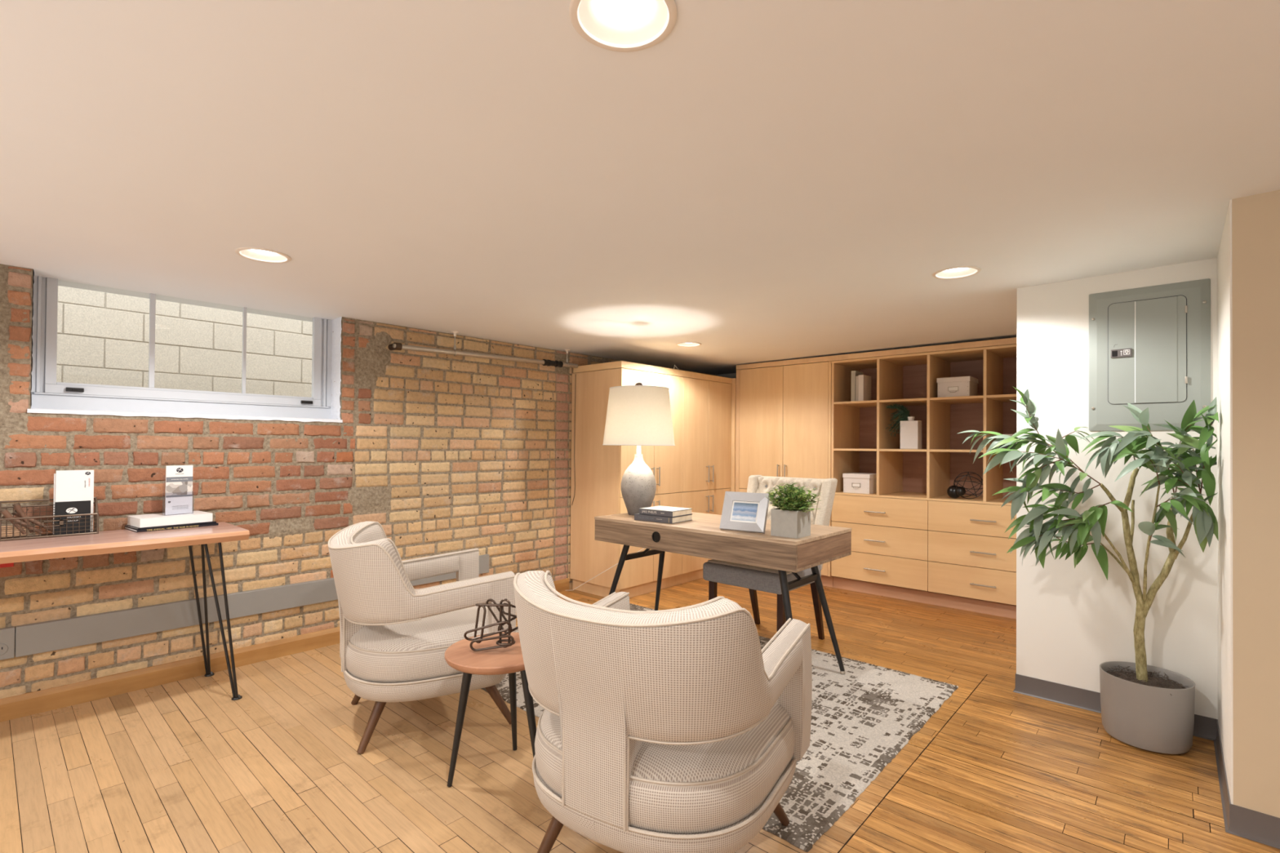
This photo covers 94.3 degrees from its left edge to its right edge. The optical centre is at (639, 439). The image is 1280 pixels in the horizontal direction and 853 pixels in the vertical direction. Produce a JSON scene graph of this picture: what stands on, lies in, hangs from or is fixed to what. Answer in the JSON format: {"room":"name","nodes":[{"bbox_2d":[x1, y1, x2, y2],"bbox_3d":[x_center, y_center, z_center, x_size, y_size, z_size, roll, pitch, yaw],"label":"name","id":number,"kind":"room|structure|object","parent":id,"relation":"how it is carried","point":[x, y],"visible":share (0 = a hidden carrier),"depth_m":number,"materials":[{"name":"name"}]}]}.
{"room":"basement home office","nodes":[
{"label":"basement home office","id":0,"kind":"room"},
{"bbox_2d":[0,263,717,698],"bbox_3d":[-1.908,-0.029,3.674,0.308,2.700,8.299,0,-1,42],"label":"wall","id":1,"kind":"structure","parent":0,"point":[447,453],"depth_m":3.38,"materials":[{"name":"brick"}]},
{"bbox_2d":[0,562,13,568],"bbox_3d":[-2.720,0.539,2.551,0.004,0.020,0.040,0,-1,42],"label":"tape","id":2,"kind":"object","parent":1,"relation":"attached to","point":[5,565],"visible":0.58,"depth_m":2.55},
{"bbox_2d":[31,275,332,418],"bbox_3d":[-2.352,-0.463,3.199,0.086,0.688,1.304,0,-1,42],"label":"window","id":3,"kind":"structure","parent":1,"relation":"in","point":[45,300],"depth_m":3.03,"materials":[{"name":"paint"}]},
{"bbox_2d":[0,554,488,660],"bbox_3d":[-2.237,0.881,3.068,0.038,0.130,3.382,0,-1,42],"label":"cable raceway","id":4,"kind":"object","parent":1,"relation":"attached to","point":[33,638],"visible":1,"depth_m":2.91,"materials":[{"name":"grey metal"}]},
{"bbox_2d":[0,643,8,655],"bbox_3d":[-2.713,0.891,2.516,0.003,0.052,0.052,0,-1,42],"label":"outlet","id":5,"kind":"object","parent":4,"relation":"attached to","point":[3,646],"depth_m":2.53,"materials":[{"name":"white plastic"}]},
{"bbox_2d":[0,577,568,722],"bbox_3d":[-2.486,1.160,2.803,0.018,0.096,5.662,0,-1,42],"label":"baseboard","id":6,"kind":"structure","parent":1,"relation":"attached to","point":[32,703],"depth_m":2.91,"materials":[{"name":"brown wood"}]},
{"bbox_2d":[0,0,1279,374],"bbox_3d":[0.405,-0.842,1.669,6.432,0.238,8.200,0,-1,42],"label":"ceiling","id":7,"kind":"structure","parent":0,"point":[759,181],"depth_m":1.62,"materials":[{"name":"paint"}]},
{"bbox_2d":[235,247,291,263],"bbox_3d":[-1.537,-0.761,2.426,0.195,0.028,0.195,0,-1,42],"label":"recessed light","id":8,"kind":"object","parent":7,"relation":"in","point":[261,255],"visible":0.91,"depth_m":2.45,"materials":[{"name":"white plastic"}]},
{"bbox_2d":[387,331,577,368],"bbox_3d":[-1.054,-0.645,4.322,0.095,0.180,1.548,0,-1,42],"label":"ceiling pipe","id":9,"kind":"object","parent":7,"relation":"hanging from","point":[395,346],"visible":1,"depth_m":4.17,"materials":[{"name":"brown metal"}]},
{"bbox_2d":[568,0,677,52],"bbox_3d":[-0.030,-0.777,1.075,0.195,0.028,0.195,0,-1,42],"label":"recessed light","id":10,"kind":"object","parent":7,"relation":"in","point":[615,25],"visible":1,"depth_m":1.11,"materials":[{"name":"white plastic"}]},
{"bbox_2d":[675,342,701,346],"bbox_3d":[0.373,-0.738,4.550,0.195,0.028,0.195,0,-1,42],"label":"recessed light","id":11,"kind":"object","parent":7,"relation":"in","point":[682,344],"visible":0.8,"depth_m":4.60,"materials":[{"name":"white plastic"}]},
{"bbox_2d":[932,266,981,279],"bbox_3d":[1.422,-0.759,2.671,0.195,0.028,0.195,0,-1,42],"label":"recessed light","id":12,"kind":"object","parent":7,"relation":"in","point":[959,272],"visible":0.91,"depth_m":2.70,"materials":[{"name":"white plastic"}]},
{"bbox_2d":[0,577,1279,852],"bbox_3d":[0.389,1.279,1.648,6.432,0.120,8.200,0,-1,42],"label":"floor","id":13,"kind":"structure","parent":0,"point":[184,766],"depth_m":2.18,"materials":[{"name":"brown wood"}]},
{"bbox_2d":[0,521,249,700],"bbox_3d":[-2.643,0.808,2.234,0.504,0.786,1.898,0,-1,42],"label":"console table","id":14,"kind":"object","parent":13,"relation":"on","point":[105,542],"visible":0.98,"depth_m":2.60,"materials":[{"name":"brown wood"}]},
{"bbox_2d":[0,497,98,541],"bbox_3d":[-2.550,0.340,2.568,0.086,0.160,0.305,0,-1,42],"label":"wire basket","id":15,"kind":"object","parent":14,"relation":"on","point":[95,513],"visible":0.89,"depth_m":2.55,"materials":[{"name":"brown metal"}]},
{"bbox_2d":[0,507,26,533],"bbox_3d":[-2.610,0.342,2.473,0.022,0.117,0.081,0,-1,42],"label":"pen","id":16,"kind":"object","parent":15,"relation":"in","point":[5,512],"visible":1,"depth_m":2.46,"materials":[{"name":"brown wood"}]},
{"bbox_2d":[1,515,42,533],"bbox_3d":[-2.602,0.356,2.503,0.022,0.098,0.123,0,-1,42],"label":"pen","id":17,"kind":"object","parent":15,"relation":"in","point":[23,523],"visible":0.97,"depth_m":2.51,"materials":[{"name":"brown wood"}]},
{"bbox_2d":[12,502,33,533],"bbox_3d":[-2.611,0.332,2.514,0.022,0.132,0.066,0,-1,42],"label":"pen","id":18,"kind":"object","parent":15,"relation":"in","point":[17,506],"visible":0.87,"depth_m":2.50,"materials":[{"name":"brown wood"}]},
{"bbox_2d":[11,510,53,532],"bbox_3d":[-2.599,0.352,2.549,0.022,0.110,0.139,0,-1,42],"label":"pen","id":19,"kind":"object","parent":15,"relation":"in","point":[15,513],"visible":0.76,"depth_m":2.54,"materials":[{"name":"brown wood"}]},
{"bbox_2d":[53,473,56,533],"bbox_3d":[-2.519,0.281,2.628,0.001,0.264,0.108,0,-1,42],"label":"envelope","id":20,"kind":"object","parent":15,"relation":"in","point":[55,474],"visible":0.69,"depth_m":2.59,"materials":[{"name":"white paper"}]},
{"bbox_2d":[53,500,90,534],"bbox_3d":[-2.491,0.342,2.604,0.014,0.142,0.120,0,-1,42],"label":"notebook","id":21,"kind":"object","parent":15,"relation":"in","point":[67,508],"visible":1,"depth_m":2.60,"materials":[{"name":"black paper"}]},
{"bbox_2d":[55,470,93,531],"bbox_3d":[-2.504,0.275,2.632,0.003,0.277,0.122,0,-1,42],"label":"note card","id":22,"kind":"object","parent":15,"relation":"in","point":[71,485],"visible":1,"depth_m":2.63,"materials":[{"name":"white paper"}]},
{"bbox_2d":[124,522,218,532],"bbox_3d":[-2.270,0.419,2.883,0.201,0.010,0.318,0,-1,36],"label":"book","id":23,"kind":"object","parent":14,"relation":"on","point":[216,523],"visible":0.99,"depth_m":2.80,"materials":[{"name":"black paper"}]},
{"bbox_2d":[124,520,216,529],"bbox_3d":[-2.273,0.410,2.882,0.190,0.007,0.308,0,-1,35],"label":"book","id":24,"kind":"object","parent":23,"relation":"on","point":[212,522],"visible":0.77,"depth_m":2.80,"materials":[{"name":"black paper"}]},
{"bbox_2d":[126,511,213,528],"bbox_3d":[-2.278,0.385,2.882,0.185,0.042,0.286,0,-1,35],"label":"book","id":25,"kind":"object","parent":24,"relation":"on","point":[142,521],"visible":1,"depth_m":2.81,"materials":[{"name":"white paper"}]},
{"bbox_3d":[-2.244,0.269,2.887,0.032,0.191,0.116,0,-1,35],"label":"brochure holder","id":26,"kind":"object","parent":25,"relation":"on","visible":0},
{"bbox_2d":[164,465,192,515],"bbox_3d":[-2.236,0.244,2.882,0.010,0.235,0.107,0,-1,34],"label":"brochure","id":27,"kind":"object","parent":26,"relation":"in","point":[179,478],"visible":1,"depth_m":2.88,"materials":[{"name":"white paper"}]},
{"bbox_2d":[165,481,192,495],"bbox_3d":[-2.233,0.237,2.880,0.001,0.064,0.107,0,-1,35],"label":"photo","id":28,"kind":"object","parent":27,"relation":"on","point":[176,488],"depth_m":2.88},
{"bbox_2d":[328,521,515,753],"bbox_3d":[-0.983,0.805,2.631,0.716,0.834,0.745,1,-1,-28],"label":"armchair","id":29,"kind":"object","parent":13,"relation":"on","point":[395,637],"visible":0.87,"depth_m":2.33,"materials":[{"name":"beige fabric"}]},
{"bbox_2d":[345,605,488,682],"bbox_3d":[-0.957,0.854,2.644,0.652,0.188,0.696,1,-1,-28],"label":"seat cushion","id":30,"kind":"object","parent":29,"relation":"on","point":[413,651],"depth_m":2.35,"materials":[{"name":"beige fabric"}]},
{"bbox_2d":[444,631,536,786],"bbox_3d":[-0.510,0.985,2.143,0.376,0.461,0.376,1,-1,-13],"label":"side table","id":31,"kind":"object","parent":13,"relation":"on","point":[460,656],"visible":0.7,"depth_m":2.08,"materials":[{"name":"brown wood"}]},
{"bbox_2d":[463,598,518,651],"bbox_3d":[-0.515,0.662,2.132,0.149,0.179,0.179,0,-1,42],"label":"wire sculpture","id":32,"kind":"object","parent":31,"relation":"on","point":[500,628],"visible":0.91,"depth_m":2.13,"materials":[{"name":"brown metal"}]},
{"bbox_2d":[565,547,644,591],"bbox_3d":[-0.181,0.852,4.412,0.259,0.758,1.176,1,-1,-32],"label":"power cord","id":33,"kind":"object","parent":13,"relation":"on","point":[644,548],"visible":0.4,"depth_m":4.58,"materials":[{"name":"plastic"}]},
{"bbox_2d":[569,360,736,597],"bbox_3d":[0.169,0.329,5.290,0.606,1.845,1.542,0,-1,42],"label":"tall cabinet","id":34,"kind":"object","parent":13,"relation":"on","point":[696,473],"visible":0.76,"depth_m":4.88,"materials":[{"name":"brown wood"}]},
{"bbox_2d":[571,373,576,505],"bbox_3d":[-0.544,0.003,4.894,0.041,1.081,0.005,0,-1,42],"label":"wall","id":35,"kind":"structure","parent":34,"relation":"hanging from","point":[575,374],"depth_m":4.89,"materials":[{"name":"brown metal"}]},
{"bbox_2d":[513,570,812,852],"bbox_3d":[0.041,0.804,1.733,0.745,0.834,0.716,0,-1,31],"label":"armchair","id":36,"kind":"object","parent":13,"relation":"on","point":[671,731],"visible":1,"depth_m":1.44,"materials":[{"name":"beige fabric"}]},
{"bbox_2d":[534,701,795,833],"bbox_3d":[0.056,0.853,1.759,0.696,0.188,0.652,0,-1,31],"label":"seat cushion","id":37,"kind":"object","parent":36,"relation":"on","point":[726,786],"depth_m":1.47,"materials":[{"name":"beige fabric"}]},
{"bbox_2d":[480,603,958,852],"bbox_3d":[0.159,1.227,3.168,2.403,0.007,1.657,0,-1,42],"label":"rug","id":38,"kind":"object","parent":13,"relation":"on","point":[863,717],"visible":0.24,"depth_m":2.52,"materials":[{"name":"fabric"}]},
{"bbox_2d":[594,511,851,674],"bbox_3d":[0.428,0.852,3.416,1.368,0.752,0.636,0,-1,42],"label":"desk","id":39,"kind":"object","parent":38,"relation":"on","point":[701,536],"visible":0.8,"depth_m":3.11,"materials":[{"name":"brown wood"}]},
{"bbox_2d":[602,382,675,515],"bbox_3d":[-0.008,0.057,3.770,0.462,0.838,0.462,0,-1,42],"label":"table lamp","id":40,"kind":"object","parent":39,"relation":"on","point":[638,415],"visible":0.96,"depth_m":3.62,"materials":[{"name":"ceramic"}]},
{"bbox_2d":[634,513,692,524],"bbox_3d":[0.138,0.456,3.492,0.268,0.035,0.216,0,-1,37],"label":"book","id":41,"kind":"object","parent":39,"relation":"on","point":[637,516],"visible":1,"depth_m":3.41,"materials":[{"name":"grey paper"}]},
{"bbox_2d":[639,506,692,517],"bbox_3d":[0.151,0.421,3.486,0.238,0.033,0.206,0,-1,38],"label":"book","id":42,"kind":"object","parent":41,"relation":"on","point":[664,511],"visible":1,"depth_m":3.42,"materials":[{"name":"grey paper"}]},
{"bbox_2d":[719,491,769,533],"bbox_3d":[0.549,0.374,3.085,0.244,0.197,0.124,0,-1,33],"label":"picture frame","id":43,"kind":"object","parent":39,"relation":"on","point":[747,512],"visible":0.96,"depth_m":3.07,"materials":[{"name":"white wood"}]},
{"bbox_2d":[731,502,758,521],"bbox_3d":[0.542,0.375,3.074,0.132,0.088,0.034,0,-1,33],"label":"print","id":44,"kind":"object","parent":43,"relation":"attached to","point":[740,511],"depth_m":3.07},
{"bbox_2d":[765,481,820,538],"bbox_3d":[0.753,0.342,2.916,0.274,0.264,0.286,0,-1,14],"label":"potted plant","id":45,"kind":"object","parent":39,"relation":"on","point":[791,518],"visible":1,"depth_m":2.88,"materials":[{"name":"green plant"}]},
{"bbox_2d":[702,475,837,639],"bbox_3d":[0.808,0.741,3.684,0.590,1.000,0.702,0,-1,42],"label":"desk chair","id":46,"kind":"object","parent":38,"relation":"on","point":[753,578],"visible":0.26,"depth_m":3.62,"materials":[{"name":"grey fabric"}]},
{"bbox_2d":[707,559,791,574],"bbox_3d":[0.759,0.747,3.620,0.518,0.018,0.470,0,-1,42],"label":"seat cushion","id":47,"kind":"object","parent":46,"relation":"on","point":[749,567],"depth_m":3.45,"materials":[{"name":"fabric"}]},
{"bbox_2d":[735,337,1017,586],"bbox_3d":[2.030,0.278,5.013,2.531,1.970,0.608,0,-1,42],"label":"wardrobe","id":48,"kind":"object","parent":13,"relation":"on","point":[784,418],"visible":0.4,"depth_m":5.29,"materials":[{"name":"brown wood"}]},
{"bbox_2d":[831,343,1017,618],"bbox_3d":[2.381,0.301,4.694,1.583,1.924,0.598,0,-1,42],"label":"shelving unit","id":49,"kind":"object","parent":13,"relation":"on","point":[911,540],"visible":0.77,"depth_m":4.69,"materials":[{"name":"brown wood"}]},
{"bbox_2d":[855,375,857,400],"bbox_3d":[1.869,-0.422,5.028,0.022,0.216,0.160,0,-1,42],"label":"book","id":50,"kind":"object","parent":49,"relation":"on","point":[856,377],"visible":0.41,"depth_m":4.97,"materials":[{"name":"white paper"}]},
{"bbox_2d":[850,370,863,401],"bbox_3d":[1.848,-0.445,5.053,0.038,0.262,0.170,0,-1,42],"label":"book","id":51,"kind":"object","parent":49,"relation":"on","point":[854,373],"visible":0.53,"depth_m":4.99,"materials":[{"name":"white paper"}]},
{"bbox_2d":[842,472,876,493],"bbox_3d":[1.868,0.368,5.016,0.230,0.160,0.239,0,-1,42],"label":"storage box","id":52,"kind":"object","parent":49,"relation":"on","point":[853,482],"visible":0.95,"depth_m":4.93,"materials":[{"name":"white cardboard"}]},
{"bbox_2d":[857,374,871,400],"bbox_3d":[1.895,-0.425,5.005,0.044,0.222,0.170,0,-1,42],"label":"book","id":53,"kind":"object","parent":49,"relation":"on","point":[864,381],"visible":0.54,"depth_m":4.95,"materials":[{"name":"white paper"}]},
{"bbox_2d":[885,403,921,448],"bbox_3d":[2.097,-0.108,4.742,0.246,0.370,0.151,0,-1,42],"label":"vase","id":54,"kind":"object","parent":49,"relation":"on","point":[910,431],"visible":1,"depth_m":4.70,"materials":[{"name":"white ceramic"}]},
{"bbox_2d":[835,491,1012,505],"bbox_3d":[2.388,0.458,4.702,1.583,0.016,0.558,0,-1,42],"label":"countertop","id":55,"kind":"structure","parent":49,"relation":"on","point":[902,495],"depth_m":4.60,"materials":[{"name":"brown wood"}]},
{"bbox_2d":[936,376,978,397],"bbox_3d":[2.431,-0.391,4.548,0.230,0.152,0.259,0,-1,42],"label":"storage box","id":56,"kind":"object","parent":49,"relation":"on","point":[960,386],"visible":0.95,"depth_m":4.46,"materials":[{"name":"white cardboard"}]},
{"bbox_2d":[946,471,982,498],"bbox_3d":[2.443,0.344,4.457,0.251,0.206,0.193,0,-1,42],"label":"ornament","id":57,"kind":"object","parent":49,"relation":"on","point":[953,491],"visible":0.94,"depth_m":4.44,"materials":[{"name":"black plastic"}]},
{"bbox_2d":[998,444,1015,448],"bbox_3d":[2.733,0.055,4.349,0.185,0.044,0.200,0,-1,42],"label":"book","id":58,"kind":"object","parent":49,"relation":"on","point":[1006,446],"visible":0.02,"depth_m":4.30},
{"bbox_2d":[958,386,1218,754],"bbox_3d":[1.852,0.500,2.523,0.883,1.468,0.559,0,-1,42],"label":"potted tree","id":59,"kind":"object","parent":13,"relation":"on","point":[1144,706],"visible":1,"depth_m":2.42,"materials":[{"name":"green plant"}]},
{"bbox_2d":[717,373,736,417],"bbox_3d":[1.927,0.268,5.631,3.520,2.200,0.150,0,-1,42],"label":"wall","id":60,"kind":"structure","parent":0,"point":[734,375],"depth_m":6.39,"materials":[{"name":"white paint"}]},
{"bbox_2d":[1016,257,1217,719],"bbox_3d":[2.935,0.255,3.392,0.983,2.200,2.125,0,-1,42],"label":"wall","id":61,"kind":"structure","parent":0,"point":[1071,621],"depth_m":2.73,"materials":[{"name":"white paint"}]},
{"bbox_2d":[1088,278,1210,431],"bbox_3d":[2.220,-0.355,2.603,0.406,0.632,0.020,0,-1,42],"label":"breaker panel","id":62,"kind":"object","parent":61,"relation":"attached to","point":[1149,347],"visible":0.98,"depth_m":2.59,"materials":[{"name":"grey metal"}]},
{"bbox_2d":[1217,199,1233,804],"bbox_3d":[2.135,0.262,2.169,0.008,2.150,0.803,0,-1,42],"label":"wall","id":63,"kind":"structure","parent":0,"point":[1224,302],"depth_m":2.05,"materials":[{"name":"white paint"}]},
{"bbox_2d":[1231,189,1279,817],"bbox_3d":[3.107,0.248,1.480,2.366,2.180,1.085,0,-1,42],"label":"wall","id":64,"kind":"structure","parent":0,"point":[1255,219],"depth_m":1.83,"materials":[{"name":"beige paint"}]},
{"bbox_2d":[1013,672,1279,848],"bbox_3d":[2.436,1.194,2.050,1.251,0.088,3.481,1,-1,-11],"label":"baseboard","id":65,"kind":"structure","parent":64,"relation":"attached to","point":[1253,825],"depth_m":2.37,"materials":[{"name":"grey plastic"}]},
{"label":"outside","id":66,"kind":"structure","parent":0,"visible":0},
{"bbox_2d":[45,285,317,408],"bbox_3d":[-3.020,-0.777,4.849,0.402,4.600,9.538,0,-1,42],"label":"wall","id":67,"kind":"structure","parent":66,"point":[103,338],"depth_m":4.24,"materials":[{"name":"concrete"}]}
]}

